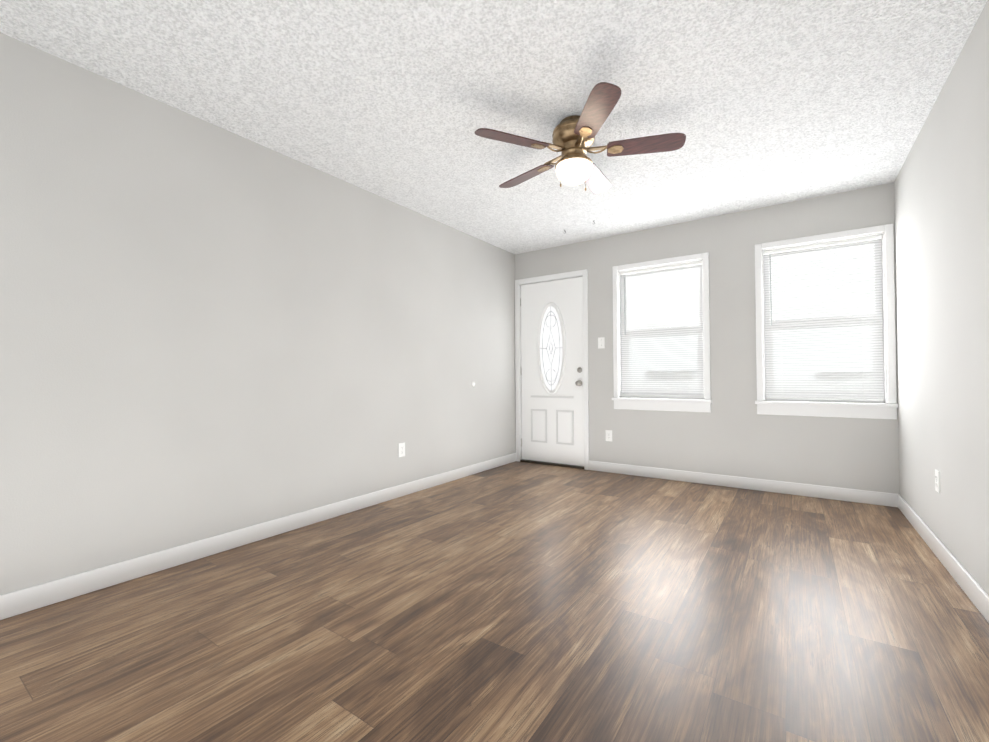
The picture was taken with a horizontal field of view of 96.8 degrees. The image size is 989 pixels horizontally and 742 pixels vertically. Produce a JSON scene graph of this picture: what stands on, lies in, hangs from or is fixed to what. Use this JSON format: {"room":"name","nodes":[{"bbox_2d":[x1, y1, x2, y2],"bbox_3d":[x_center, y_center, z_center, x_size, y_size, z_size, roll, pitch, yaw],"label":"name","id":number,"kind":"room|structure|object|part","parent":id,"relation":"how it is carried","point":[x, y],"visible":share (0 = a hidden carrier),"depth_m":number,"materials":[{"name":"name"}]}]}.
{"room":"empty living room","nodes":[
{"label":"empty living room","id":0,"kind":"room"},
{"bbox_2d":[0,32,515,594],"bbox_3d":[-1.179,-0.180,3.226,0.140,2.440,5.135,-1,-1,34],"label":"wall","id":1,"kind":"structure","parent":0,"point":[208,330],"depth_m":2.43,"materials":[{"name":"paint"}]},
{"bbox_2d":[0,453,515,619],"bbox_3d":[-1.109,0.989,3.167,0.013,0.100,4.855,-1,-1,34],"label":"baseboard","id":2,"kind":"structure","parent":1,"relation":"attached to","point":[15,603],"depth_m":2.41,"materials":[{"name":"white wood"}]},
{"bbox_2d":[399,442,404,456],"bbox_3d":[-0.773,0.658,3.670,0.010,0.115,0.070,-1,-1,34],"label":"electrical outlet","id":3,"kind":"object","parent":1,"relation":"attached to","point":[401,449],"visible":1,"depth_m":3.66,"materials":[{"name":"white plastic"}]},
{"bbox_2d":[0,0,986,253],"bbox_3d":[0.257,-1.471,2.257,3.636,0.100,5.135,-1,-1,34],"label":"ceiling","id":4,"kind":"structure","parent":0,"point":[756,102],"depth_m":2.19,"materials":[{"name":"white paint"}]},
{"bbox_2d":[475,82,685,193],"bbox_3d":[0.466,-1.210,2.551,1.148,0.417,1.118,-1,-1,34],"label":"fan","id":5,"kind":"object","parent":4,"relation":"hanging from","point":[573,136],"visible":1,"depth_m":2.42,"materials":[{"name":"brown wood"}]},
{"bbox_2d":[0,461,988,741],"bbox_3d":[0.271,1.069,2.222,3.636,0.100,5.135,-1,-1,34],"label":"floor","id":6,"kind":"structure","parent":0,"point":[516,601],"depth_m":1.71,"materials":[{"name":"laminate"}]},
{"bbox_2d":[520,459,583,468],"bbox_3d":[0.669,1.044,4.967,0.791,0.021,0.150,-1,-1,34],"label":"threshold","id":7,"kind":"object","parent":6,"relation":"on","point":[554,464],"visible":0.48,"depth_m":4.90,"materials":[{"name":"brown metal"}]},
{"bbox_2d":[515,183,898,493],"bbox_3d":[1.676,0.319,4.295,3.356,3.440,0.140,-1,-1,34],"label":"wall","id":8,"kind":"structure","parent":0,"point":[732,433],"depth_m":3.91,"materials":[{"name":"paint"}]},
{"bbox_2d":[515,269,588,469],"bbox_3d":[0.663,-0.012,4.981,0.905,2.133,0.157,-1,-1,34],"label":"door frame","id":9,"kind":"structure","parent":8,"relation":"attached to","point":[584,273],"depth_m":4.96,"materials":[{"name":"white wood"}]},
{"bbox_2d":[521,277,583,465],"bbox_3d":[0.632,0.007,4.936,0.785,2.046,0.116,-1,-1,34],"label":"door","id":10,"kind":"structure","parent":8,"relation":"in","point":[562,300],"depth_m":4.93,"materials":[{"name":"painted wood"},{"name":"glass"}]},
{"bbox_3d":[0.508,0.626,5.029,0.162,0.332,0.007,-1,-1,34],"label":"door panel field","id":11,"kind":"part","parent":10,"relation":"part of","materials":[{"name":"white paint"}]},
{"bbox_3d":[0.636,-0.256,4.948,0.280,0.950,0.004,-1,-1,34],"label":"door glass came","id":12,"kind":"part","parent":10,"relation":"part of","materials":[{"name":"white glass"}]},
{"label":"lite glass","id":13,"kind":"part","parent":10,"relation":"part of","materials":[{"name":"glass"}]},
{"bbox_3d":[0.638,-0.256,4.950,0.372,1.042,0.030,-1,-1,34],"label":"lite frame","id":14,"kind":"part","parent":10,"relation":"part of","materials":[{"name":"white glass"}]},
{"bbox_3d":[0.777,0.622,4.845,0.162,0.332,0.007,-1,-1,34],"label":"door panel field","id":15,"kind":"part","parent":10,"relation":"part of","materials":[{"name":"white paint"}]},
{"bbox_3d":[0.902,0.061,4.724,0.064,0.205,0.072,-1,-1,34],"label":"knob","id":16,"kind":"part","parent":10,"relation":"part of","materials":[{"name":"grey metal"}]},
{"bbox_2d":[598,337,604,348],"bbox_3d":[1.114,-0.294,4.590,0.070,0.115,0.017,-1,-1,34],"label":"light switch","id":17,"kind":"object","parent":8,"relation":"attached to","point":[601,342],"visible":1,"depth_m":4.59,"materials":[{"name":"white plastic"}]},
{"bbox_2d":[606,430,611,440],"bbox_3d":[1.182,0.668,4.539,0.070,0.115,0.010,-1,-1,34],"label":"electrical outlet","id":18,"kind":"object","parent":8,"relation":"attached to","point":[608,435],"visible":1,"depth_m":4.54,"materials":[{"name":"white plastic"}]},
{"bbox_2d":[612,252,710,399],"bbox_3d":[1.632,-0.407,4.322,0.900,1.347,0.157,-1,-1,34],"label":"window","id":19,"kind":"structure","parent":8,"relation":"in","point":[656,359],"depth_m":4.28,"materials":[{"name":"white plastic"}]},
{"bbox_2d":[624,275,625,334],"bbox_3d":[1.328,-0.677,4.482,0.014,0.615,0.012,-1,-1,34],"label":"blind wand","id":20,"kind":"object","parent":19,"relation":"hanging from","point":[624,303],"visible":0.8,"depth_m":4.48,"materials":[{"name":"grey plastic"}]},
{"bbox_3d":[1.620,-0.385,4.304,0.776,1.271,0.028,-1,-1,34],"label":"window blind rail","id":21,"kind":"part","parent":19,"relation":"part of","materials":[{"name":"white plastic"}]},
{"bbox_2d":[612,397,711,412],"bbox_3d":[1.611,0.325,4.275,0.924,0.118,0.117,-1,-1,34],"label":"window sill","id":22,"kind":"structure","parent":8,"relation":"attached to","point":[684,405],"depth_m":4.22,"materials":[{"name":"white wood"}]},
{"bbox_2d":[589,460,897,506],"bbox_3d":[2.013,0.983,3.966,2.445,0.100,0.013,-1,-1,34],"label":"baseboard","id":23,"kind":"structure","parent":8,"relation":"attached to","point":[853,495],"depth_m":3.79,"materials":[{"name":"white wood"}]},
{"bbox_2d":[755,224,896,403],"bbox_3d":[2.675,-0.426,3.610,0.900,1.354,0.157,-1,-1,34],"label":"window","id":24,"kind":"structure","parent":8,"relation":"in","point":[817,347],"depth_m":3.56,"materials":[{"name":"white plastic"}]},
{"bbox_2d":[769,254,771,324],"bbox_3d":[2.370,-0.699,3.770,0.014,0.615,0.012,-1,-1,34],"label":"blind wand","id":25,"kind":"object","parent":24,"relation":"hanging from","point":[770,288],"visible":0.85,"depth_m":3.77,"materials":[{"name":"grey plastic"}]},
{"bbox_3d":[2.663,-0.404,3.591,0.776,1.278,0.028,-1,-1,34],"label":"window blind rail","id":26,"kind":"part","parent":24,"relation":"part of","materials":[{"name":"white plastic"}]},
{"bbox_2d":[755,401,898,418],"bbox_3d":[2.651,0.310,3.564,0.919,0.118,0.117,-1,-1,34],"label":"window sill","id":27,"kind":"structure","parent":8,"relation":"attached to","point":[852,410],"depth_m":3.50,"materials":[{"name":"white wood"}]},
{"bbox_2d":[894,0,988,594],"bbox_3d":[1.707,-0.223,1.254,0.140,2.440,5.135,-1,-1,34],"label":"wall","id":28,"kind":"structure","parent":0,"point":[941,199],"depth_m":2.17,"materials":[{"name":"paint"}]},
{"bbox_2d":[935,469,939,492],"bbox_3d":[2.400,0.597,2.382,0.010,0.115,0.070,-1,-1,34],"label":"electrical outlet","id":29,"kind":"object","parent":28,"relation":"attached to","point":[937,480],"visible":0.98,"depth_m":2.37,"materials":[{"name":"white plastic"}]},
{"bbox_2d":[898,494,988,622],"bbox_3d":[1.651,0.948,1.281,0.013,0.100,4.855,-1,-1,34],"label":"baseboard","id":30,"kind":"structure","parent":28,"relation":"attached to","point":[973,590],"depth_m":2.17,"materials":[{"name":"white wood"}]}
]}

